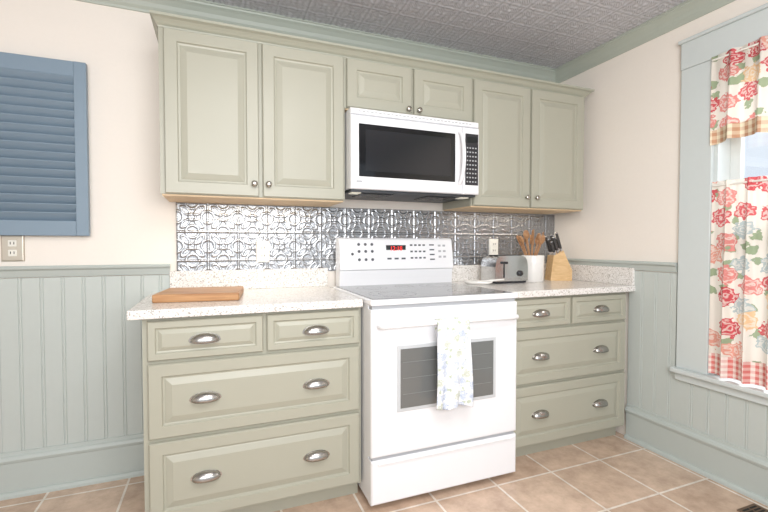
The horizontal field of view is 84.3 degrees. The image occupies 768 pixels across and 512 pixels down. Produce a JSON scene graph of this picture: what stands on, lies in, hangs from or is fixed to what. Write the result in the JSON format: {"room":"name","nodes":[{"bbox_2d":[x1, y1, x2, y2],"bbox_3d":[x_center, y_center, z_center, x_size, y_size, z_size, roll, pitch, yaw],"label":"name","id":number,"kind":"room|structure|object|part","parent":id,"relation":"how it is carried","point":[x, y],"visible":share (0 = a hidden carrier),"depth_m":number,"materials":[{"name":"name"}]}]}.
{"room":"kitchen","nodes":[
{"label":"kitchen","id":0,"kind":"room"},
{"bbox_2d":[0,0,553,287],"bbox_3d":[-0.941,-0.152,2.296,4.938,2.489,0.120,-1,2,-22],"label":"wall","id":1,"kind":"structure","parent":0,"point":[131,221],"depth_m":2.07,"materials":[{"name":"beige paint"}]},
{"bbox_2d":[1,236,24,260],"bbox_3d":[-1.691,-0.036,1.934,0.085,0.120,0.017,-1,2,-22],"label":"wall outlet","id":2,"kind":"object","parent":1,"relation":"attached to","point":[12,247],"visible":0.98,"depth_m":1.93,"materials":[{"name":"white plastic"}]},
{"bbox_2d":[8,240,16,246],"bbox_3d":[-1.688,-0.058,1.928,0.032,0.030,0.004,-1,2,-22],"label":"socket","id":3,"kind":"object","parent":2,"relation":"attached to","point":[11,243],"depth_m":1.93,"materials":[{"name":"white plastic"}]},
{"bbox_2d":[8,250,16,255],"bbox_3d":[-1.688,-0.014,1.930,0.032,0.030,0.004,-1,2,-22],"label":"socket","id":4,"kind":"object","parent":2,"relation":"attached to","point":[10,252],"depth_m":1.93,"materials":[{"name":"white plastic"}]},
{"bbox_2d":[0,52,89,235],"bbox_3d":[-1.668,-0.497,1.912,0.570,0.810,0.042,-1,2,-22],"label":"louvered shutter","id":5,"kind":"object","parent":1,"relation":"attached to","point":[45,186],"visible":1,"depth_m":1.94,"materials":[{"name":"blue paint"}]},
{"bbox_2d":[0,433,143,500],"bbox_3d":[-2.122,1.004,1.777,2.138,0.205,0.038,-1,2,-22],"label":"baseboard","id":6,"kind":"structure","parent":1,"relation":"attached to","point":[35,471],"depth_m":2.02,"materials":[{"name":"paint"}]},
{"bbox_2d":[0,275,169,452],"bbox_3d":[-2.097,0.597,1.789,2.200,0.980,0.013,-1,2,-22],"label":"wainscoting","id":7,"kind":"structure","parent":1,"relation":"attached to","point":[71,361],"depth_m":2.02,"materials":[{"name":"paint"}]},
{"bbox_2d":[0,264,169,277],"bbox_3d":[-2.102,0.077,1.760,2.180,0.052,0.036,-1,2,-22],"label":"trim","id":8,"kind":"structure","parent":1,"relation":"attached to","point":[122,269],"depth_m":2.02,"materials":[{"name":"paint"}]},
{"bbox_2d":[158,27,344,206],"bbox_3d":[-0.640,-0.649,2.130,0.837,0.749,0.374,-1,2,-22],"label":"upper cabinet","id":9,"kind":"object","parent":1,"relation":"attached to","point":[242,122],"visible":1,"depth_m":1.97,"materials":[{"name":"green paint"}]},
{"bbox_3d":[-0.772,-0.634,1.919,0.395,0.713,0.019,-1,2,-22],"label":"door","id":10,"kind":"part","parent":9,"relation":"part of","materials":[{"name":"green paint"}]},
{"bbox_3d":[-0.650,-0.279,2.166,0.825,0.008,0.314,-1,2,-22],"label":"underside panel","id":11,"kind":"part","parent":9,"relation":"part of","materials":[{"name":"brown wood"}]},
{"bbox_3d":[-0.600,-0.336,1.969,0.029,0.029,0.030,-1,2,-22],"label":"knob","id":12,"kind":"part","parent":9,"relation":"part of","materials":[{"name":"silver metal"}]},
{"bbox_3d":[-0.541,-0.336,1.993,0.029,0.029,0.030,-1,2,-22],"label":"knob","id":13,"kind":"part","parent":9,"relation":"part of","materials":[{"name":"silver metal"}]},
{"bbox_3d":[-0.388,-0.638,2.071,0.395,0.713,0.019,-1,2,-22],"label":"door","id":14,"kind":"part","parent":9,"relation":"part of","materials":[{"name":"green paint"}]},
{"bbox_2d":[149,10,594,97],"bbox_3d":[0.109,-1.031,2.418,2.504,0.044,0.370,-1,2,-22],"label":"trim","id":15,"kind":"structure","parent":9,"relation":"attached to","point":[159,19],"depth_m":2.12,"materials":[{"name":"green paint"}]},
{"bbox_2d":[75,0,554,81],"bbox_3d":[-0.930,-1.251,2.171,4.688,0.085,0.066,-1,2,-22],"label":"trim","id":16,"kind":"structure","parent":1,"relation":"attached to","point":[201,9],"depth_m":2.40,"materials":[{"name":"paint"}]},
{"bbox_2d":[176,202,554,270],"bbox_3d":[0.087,-0.102,2.632,2.477,0.370,0.006,-1,2,-22],"label":"backsplash","id":17,"kind":"structure","parent":1,"relation":"attached to","point":[208,236],"depth_m":2.44,"materials":[{"name":"silver metal"}]},
{"bbox_2d":[256,241,269,261],"bbox_3d":[-0.664,-0.024,2.331,0.070,0.115,0.017,-1,2,-22],"label":"wall outlet","id":18,"kind":"object","parent":17,"relation":"attached to","point":[262,247],"visible":1,"depth_m":2.33,"materials":[{"name":"white plastic"}]},
{"bbox_2d":[489,239,497,254],"bbox_3d":[0.747,-0.059,2.888,0.070,0.115,0.017,-1,2,-22],"label":"wall outlet","id":19,"kind":"object","parent":17,"relation":"attached to","point":[493,243],"visible":0.96,"depth_m":2.88,"materials":[{"name":"white plastic"}]},
{"bbox_2d":[344,58,470,121],"bbox_3d":[0.098,-0.892,2.415,0.750,0.279,0.374,-1,2,-22],"label":"upper cabinet","id":20,"kind":"object","parent":1,"relation":"attached to","point":[368,85],"visible":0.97,"depth_m":2.25,"materials":[{"name":"green paint"}]},
{"bbox_3d":[-0.022,-0.877,2.209,0.358,0.243,0.019,-1,2,-22],"label":"door","id":21,"kind":"part","parent":20,"relation":"part of","materials":[{"name":"green paint"}]},
{"bbox_2d":[345,107,478,202],"bbox_3d":[0.119,-0.533,2.378,0.742,0.414,0.464,-1,2,-22],"label":"microwave","id":22,"kind":"object","parent":20,"relation":"attached to","point":[390,156],"visible":0.98,"depth_m":2.20,"materials":[{"name":"white plastic"}]},
{"bbox_3d":[0.130,-0.527,2.193,0.547,0.260,0.004,-1,2,-22],"label":"door glass","id":23,"kind":"part","parent":22,"relation":"part of","materials":[{"name":"black glass"}]},
{"bbox_3d":[0.419,-0.532,2.281,0.023,0.297,0.064,-1,2,-22],"label":"handle","id":24,"kind":"part","parent":22,"relation":"part of","materials":[{"name":"white plastic"}]},
{"bbox_3d":[0.476,-0.521,2.344,0.103,0.365,0.025,-1,2,-22],"label":"control frame","id":25,"kind":"part","parent":22,"relation":"part of","materials":[{"name":"white plastic"}]},
{"bbox_3d":[0.481,-0.529,2.332,0.082,0.280,0.004,-1,2,-22],"label":"control panel","id":26,"kind":"part","parent":22,"relation":"part of","materials":[{"name":"black plastic"}]},
{"bbox_3d":[0.327,-0.881,2.347,0.360,0.243,0.019,-1,2,-22],"label":"door","id":27,"kind":"part","parent":20,"relation":"part of","materials":[{"name":"green paint"}]},
{"bbox_2d":[443,79,583,213],"bbox_3d":[0.844,-0.665,2.716,0.853,0.749,0.374,-1,2,-22],"label":"upper cabinet","id":28,"kind":"object","parent":1,"relation":"attached to","point":[531,141],"visible":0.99,"depth_m":2.56,"materials":[{"name":"green paint"}]},
{"bbox_3d":[0.694,-0.650,2.498,0.394,0.713,0.019,-1,2,-22],"label":"door","id":29,"kind":"part","parent":28,"relation":"part of","materials":[{"name":"green paint"}]},
{"bbox_3d":[0.834,-0.295,2.752,0.841,0.008,0.314,-1,2,-22],"label":"underside panel","id":30,"kind":"part","parent":28,"relation":"part of","materials":[{"name":"brown wood"}]},
{"bbox_3d":[1.083,-0.654,2.652,0.406,0.713,0.019,-1,2,-22],"label":"door","id":31,"kind":"part","parent":28,"relation":"part of","materials":[{"name":"green paint"}]},
{"bbox_2d":[0,431,767,511],"bbox_3d":[-0.056,1.174,0.225,4.838,0.050,4.750,-1,2,-22],"label":"floor","id":32,"kind":"structure","parent":0,"point":[613,473],"depth_m":1.99,"materials":[{"name":"beige tile"}]},
{"bbox_2d":[142,307,360,511],"bbox_3d":[-0.607,0.661,2.017,0.862,0.879,0.647,-1,2,-22],"label":"base cabinet","id":33,"kind":"object","parent":32,"relation":"on","point":[253,412],"visible":1,"depth_m":1.73,"materials":[{"name":"green paint"}]},
{"bbox_3d":[-0.692,0.317,1.640,0.104,0.036,0.027,-1,2,-22],"label":"cup pull","id":34,"kind":"part","parent":33,"relation":"part of","materials":[{"name":"grey metal"}]},
{"bbox_3d":[-0.698,0.552,1.660,0.116,0.044,0.002,-1,2,-22],"label":"pull plate","id":35,"kind":"part","parent":33,"relation":"part of","materials":[{"name":"grey metal"}]},
{"bbox_3d":[-0.698,0.321,1.654,0.116,0.044,0.002,-1,2,-22],"label":"pull plate","id":36,"kind":"part","parent":33,"relation":"part of","materials":[{"name":"grey metal"}]},
{"bbox_3d":[-0.692,0.319,1.666,0.418,0.150,0.019,-1,2,-22],"label":"drawer","id":37,"kind":"part","parent":33,"relation":"part of","materials":[{"name":"green paint"}]},
{"bbox_3d":[-0.692,0.548,1.647,0.104,0.036,0.027,-1,2,-22],"label":"cup pull","id":38,"kind":"part","parent":33,"relation":"part of","materials":[{"name":"grey metal"}]},
{"bbox_3d":[-0.698,0.862,1.668,0.116,0.044,0.002,-1,2,-22],"label":"pull plate","id":39,"kind":"part","parent":33,"relation":"part of","materials":[{"name":"grey metal"}]},
{"bbox_3d":[-0.692,0.859,1.655,0.104,0.036,0.027,-1,2,-22],"label":"cup pull","id":40,"kind":"part","parent":33,"relation":"part of","materials":[{"name":"grey metal"}]},
{"bbox_2d":[127,268,362,319],"bbox_3d":[-0.631,0.152,2.003,0.903,0.139,0.656,-1,2,-22],"label":"countertop","id":41,"kind":"structure","parent":33,"relation":"on","point":[265,290],"depth_m":2.04,"materials":[{"name":"stone"}]},
{"bbox_2d":[152,286,243,302],"bbox_3d":[-0.825,0.171,1.926,0.340,0.034,0.300,0,2,-15],"label":"cutting board","id":42,"kind":"object","parent":41,"relation":"on","point":[229,293],"visible":1,"depth_m":1.81,"materials":[{"name":"brown wood"}]},
{"bbox_3d":[-0.499,0.548,1.749,0.832,0.284,0.019,-1,2,-22],"label":"drawer","id":43,"kind":"part","parent":33,"relation":"part of","materials":[{"name":"green paint"}]},
{"bbox_3d":[-0.499,0.862,1.757,0.832,0.314,0.019,-1,2,-22],"label":"drawer","id":44,"kind":"part","parent":33,"relation":"part of","materials":[{"name":"green paint"}]},
{"bbox_3d":[-0.297,0.315,1.822,0.398,0.150,0.019,-1,2,-22],"label":"drawer","id":45,"kind":"part","parent":33,"relation":"part of","materials":[{"name":"green paint"}]},
{"bbox_3d":[-0.290,0.316,1.814,0.116,0.044,0.002,-1,2,-22],"label":"pull plate","id":46,"kind":"part","parent":33,"relation":"part of","materials":[{"name":"grey metal"}]},
{"bbox_3d":[-0.285,0.544,1.807,0.104,0.036,0.027,-1,2,-22],"label":"cup pull","id":47,"kind":"part","parent":33,"relation":"part of","materials":[{"name":"grey metal"}]},
{"bbox_3d":[-0.285,0.313,1.801,0.104,0.036,0.027,-1,2,-22],"label":"cup pull","id":48,"kind":"part","parent":33,"relation":"part of","materials":[{"name":"grey metal"}]},
{"bbox_3d":[-0.285,0.855,1.816,0.104,0.036,0.027,-1,2,-22],"label":"cup pull","id":49,"kind":"part","parent":33,"relation":"part of","materials":[{"name":"grey metal"}]},
{"bbox_2d":[333,238,518,505],"bbox_3d":[0.182,0.498,2.237,0.764,1.192,0.778,-1,2,-22],"label":"electric range","id":50,"kind":"object","parent":32,"relation":"on","point":[410,447],"visible":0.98,"depth_m":1.95,"materials":[{"name":"white metal"}]},
{"bbox_2d":[386,245,405,250],"bbox_3d":[0.071,-0.043,2.503,0.125,0.042,0.008,-1,2,-22],"label":"clock","id":51,"kind":"object","parent":50,"relation":"on","point":[388,247],"depth_m":2.50,"materials":[{"name":"red"}]},
{"bbox_2d":[333,282,517,305],"bbox_3d":[0.182,0.188,2.230,0.764,0.028,0.645,-1,2,-22],"label":"cooktop","id":52,"kind":"object","parent":50,"relation":"in","point":[371,293],"depth_m":2.04,"materials":[{"name":"grey glass"}]},
{"bbox_3d":[0.291,0.976,1.974,0.760,0.192,0.046,-1,2,-22],"label":"storage drawer","id":53,"kind":"part","parent":50,"relation":"part of","materials":[{"name":"white metal"}]},
{"bbox_2d":[368,301,516,458],"bbox_3d":[0.292,0.546,1.962,0.760,0.640,0.047,-1,2,-22],"label":"oven","id":54,"kind":"object","parent":50,"relation":"in","point":[404,420],"depth_m":1.90,"materials":[{"name":"metal"}]},
{"bbox_3d":[0.312,0.291,1.903,0.719,0.033,0.072,-1,2,-22],"label":"door handle","id":55,"kind":"part","parent":50,"relation":"part of","materials":[{"name":"white metal"}]},
{"bbox_2d":[434,317,472,409],"bbox_3d":[0.303,0.472,1.868,0.186,0.398,0.054,-1,2,-22],"label":"dish towel","id":56,"kind":"object","parent":50,"relation":"hanging from","point":[454,353],"visible":1,"depth_m":1.85,"materials":[{"name":"fabric"}]},
{"bbox_2d":[514,292,625,456],"bbox_3d":[0.921,0.644,2.620,0.867,0.879,0.647,-1,2,-22],"label":"base cabinet","id":57,"kind":"object","parent":32,"relation":"on","point":[570,349],"visible":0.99,"depth_m":2.35,"materials":[{"name":"green paint"}]},
{"bbox_3d":[0.842,0.843,2.261,0.104,0.036,0.027,-1,2,-22],"label":"cup pull","id":58,"kind":"part","parent":57,"relation":"part of","materials":[{"name":"grey metal"}]},
{"bbox_3d":[0.842,0.532,2.252,0.104,0.036,0.027,-1,2,-22],"label":"cup pull","id":59,"kind":"part","parent":57,"relation":"part of","materials":[{"name":"grey metal"}]},
{"bbox_3d":[0.842,0.301,2.246,0.104,0.036,0.027,-1,2,-22],"label":"cup pull","id":60,"kind":"part","parent":57,"relation":"part of","materials":[{"name":"grey metal"}]},
{"bbox_3d":[0.832,0.302,2.268,0.414,0.150,0.019,-1,2,-22],"label":"drawer","id":61,"kind":"part","parent":57,"relation":"part of","materials":[{"name":"green paint"}]},
{"bbox_2d":[452,263,635,297],"bbox_3d":[0.933,0.135,2.621,0.914,0.139,0.656,-1,2,-22],"label":"countertop","id":62,"kind":"structure","parent":57,"relation":"on","point":[586,279],"depth_m":2.56,"materials":[{"name":"stone"}]},
{"bbox_2d":[464,279,503,284],"bbox_3d":[0.597,0.153,2.551,0.238,0.036,0.094,1,2,19],"label":"spoon rest","id":63,"kind":"object","parent":62,"relation":"on","point":[472,282],"visible":1,"depth_m":2.54,"materials":[{"name":"white ceramic"}]},
{"bbox_3d":[0.569,0.160,2.562,0.177,0.021,0.094,0,2,14],"label":"dish","id":64,"kind":"part","parent":63,"relation":"part of","materials":[{"name":"white ceramic"}]},
{"bbox_2d":[481,255,527,283],"bbox_3d":[0.768,0.081,2.688,0.244,0.174,0.170,-1,2,-22],"label":"toaster","id":65,"kind":"object","parent":62,"relation":"on","point":[510,268],"visible":0.96,"depth_m":2.63,"materials":[{"name":"silver metal"}]},
{"bbox_2d":[521,255,544,281],"bbox_3d":[0.974,0.080,2.780,0.144,0.170,0.144,-1,2,-22],"label":"utensil crock","id":66,"kind":"object","parent":62,"relation":"on","point":[535,263],"visible":0.78,"depth_m":2.71,"materials":[{"name":"white ceramic"}]},
{"bbox_2d":[516,229,544,255],"bbox_3d":[0.957,-0.016,2.771,0.191,0.314,0.152,-1,2,-22],"label":"wooden utensils","id":67,"kind":"object","parent":66,"relation":"in","point":[539,239],"visible":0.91,"depth_m":2.74,"materials":[{"name":"brown wood"}]},
{"bbox_2d":[545,232,571,280],"bbox_3d":[1.172,0.002,2.867,0.155,0.322,0.100,0,2,-2],"label":"knife block","id":68,"kind":"object","parent":62,"relation":"on","point":[558,268],"visible":0.98,"depth_m":2.82,"materials":[{"name":"brown wood"}]},
{"bbox_3d":[1.028,0.846,2.360,0.837,0.314,0.019,-1,2,-22],"label":"drawer","id":69,"kind":"part","parent":57,"relation":"part of","materials":[{"name":"green paint"}]},
{"bbox_3d":[1.028,0.531,2.352,0.837,0.284,0.019,-1,2,-22],"label":"drawer","id":70,"kind":"part","parent":57,"relation":"part of","materials":[{"name":"green paint"}]},
{"bbox_3d":[1.228,0.298,2.424,0.407,0.150,0.019,-1,2,-22],"label":"drawer","id":71,"kind":"part","parent":57,"relation":"part of","materials":[{"name":"green paint"}]},
{"bbox_3d":[1.242,0.838,2.419,0.104,0.036,0.027,-1,2,-22],"label":"cup pull","id":72,"kind":"part","parent":57,"relation":"part of","materials":[{"name":"grey metal"}]},
{"bbox_3d":[1.242,0.527,2.410,0.104,0.036,0.027,-1,2,-22],"label":"cup pull","id":73,"kind":"part","parent":57,"relation":"part of","materials":[{"name":"grey metal"}]},
{"bbox_3d":[1.242,0.296,2.404,0.104,0.036,0.027,-1,2,-22],"label":"cup pull","id":74,"kind":"part","parent":57,"relation":"part of","materials":[{"name":"grey metal"}]},
{"bbox_2d":[737,503,767,511],"bbox_3d":[1.648,1.106,1.719,0.125,0.005,0.320,-1,2,-22],"label":"floor vent","id":75,"kind":"object","parent":32,"relation":"in","point":[753,507],"visible":1,"depth_m":1.84,"materials":[{"name":"brown metal"}]},
{"bbox_2d":[206,0,686,68],"bbox_3d":[-0.098,-1.232,0.062,4.688,0.009,4.600,-1,2,-22],"label":"ceiling","id":76,"kind":"structure","parent":0,"point":[546,33],"depth_m":2.32,"materials":[{"name":"paint"}]},
{"bbox_2d":[554,0,767,434],"bbox_3d":[2.152,-0.116,0.981,0.150,2.489,4.600,-1,2,-22],"label":"wall","id":77,"kind":"structure","parent":0,"point":[630,212],"depth_m":2.50,"materials":[{"name":"beige paint"}]},
{"bbox_2d":[567,258,677,271],"bbox_3d":[1.386,0.050,2.673,0.036,0.052,0.900,-1,2,-22],"label":"trim","id":78,"kind":"structure","parent":77,"relation":"attached to","point":[637,265],"depth_m":2.48,"materials":[{"name":"paint"}]},
{"bbox_2d":[555,0,735,82],"bbox_3d":[2.052,-1.217,0.911,0.066,0.085,4.600,-1,2,-22],"label":"trim","id":79,"kind":"structure","parent":77,"relation":"attached to","point":[685,12],"depth_m":2.41,"materials":[{"name":"paint"}]},
{"bbox_2d":[627,271,677,420],"bbox_3d":[1.511,0.580,2.403,0.013,0.980,0.280,-1,2,-22],"label":"wainscoting","id":80,"kind":"structure","parent":77,"relation":"attached to","point":[652,318],"depth_m":2.38,"materials":[{"name":"paint"}]},
{"bbox_2d":[676,60,713,374],"bbox_3d":[1.590,-0.187,2.169,0.022,1.555,0.154,-1,2,-22],"label":"window frame","id":81,"kind":"structure","parent":77,"relation":"attached to","point":[696,151],"depth_m":2.16,"materials":[{"name":"paint"}]},
{"bbox_2d":[624,403,767,505],"bbox_3d":[2.179,1.034,0.688,0.038,0.205,3.978,-1,2,-22],"label":"baseboard","id":82,"kind":"structure","parent":77,"relation":"attached to","point":[744,471],"depth_m":2.14,"materials":[{"name":"paint"}]},
{"bbox_2d":[670,366,767,398],"bbox_3d":[1.808,0.616,1.731,0.155,0.025,1.194,-1,2,-22],"label":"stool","id":83,"kind":"object","parent":77,"relation":"attached to","point":[757,390],"visible":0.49,"depth_m":2.02,"materials":[{"name":"paint"}]},
{"bbox_2d":[674,379,767,457],"bbox_3d":[2.242,0.895,0.559,0.013,0.450,3.701,-1,2,-22],"label":"wainscoting","id":84,"kind":"structure","parent":77,"relation":"attached to","point":[740,422],"depth_m":2.06,"materials":[{"name":"paint"}]},
{"bbox_2d":[675,373,767,405],"bbox_3d":[1.773,0.648,1.718,0.030,0.040,1.170,-1,2,-22],"label":"apron","id":85,"kind":"object","parent":77,"relation":"attached to","point":[750,397],"visible":0.57,"depth_m":2.04,"materials":[{"name":"paint"}]},
{"bbox_2d":[678,3,767,374],"bbox_3d":[1.835,-0.251,1.718,0.176,1.707,1.194,-1,2,-22],"label":"window","id":86,"kind":"structure","parent":77,"relation":"in","point":[745,28],"depth_m":2.08,"materials":[{"name":"paint"}]},
{"bbox_3d":[1.889,-0.544,1.731,0.030,0.783,0.828,-1,2,-22],"label":"upper sash","id":87,"kind":"part","parent":86,"relation":"part of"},
{"bbox_2d":[710,36,767,144],"bbox_3d":[1.752,-0.739,1.675,0.060,0.440,0.860,-1,2,-22],"label":"window valance","id":88,"kind":"object","parent":86,"relation":"hanging from","point":[739,75],"visible":1,"depth_m":1.97,"materials":[{"name":"fabric"}]},
{"bbox_3d":[1.753,-0.939,1.667,0.010,0.010,0.854,-1,2,-22],"label":"rod","id":89,"kind":"part","parent":88,"relation":"part of","materials":[{"name":"white plastic"}]},
{"bbox_2d":[708,175,767,389],"bbox_3d":[1.758,0.120,1.701,0.057,0.942,0.840,-1,2,-22],"label":"cafe curtain","id":90,"kind":"object","parent":77,"relation":"hanging from","point":[738,308],"visible":1,"depth_m":1.98,"materials":[{"name":"fabric"}]},
{"bbox_3d":[1.759,-0.331,1.686,0.010,0.010,0.834,-1,2,-22],"label":"rod","id":91,"kind":"part","parent":90,"relation":"part of","materials":[{"name":"white plastic"}]}
]}

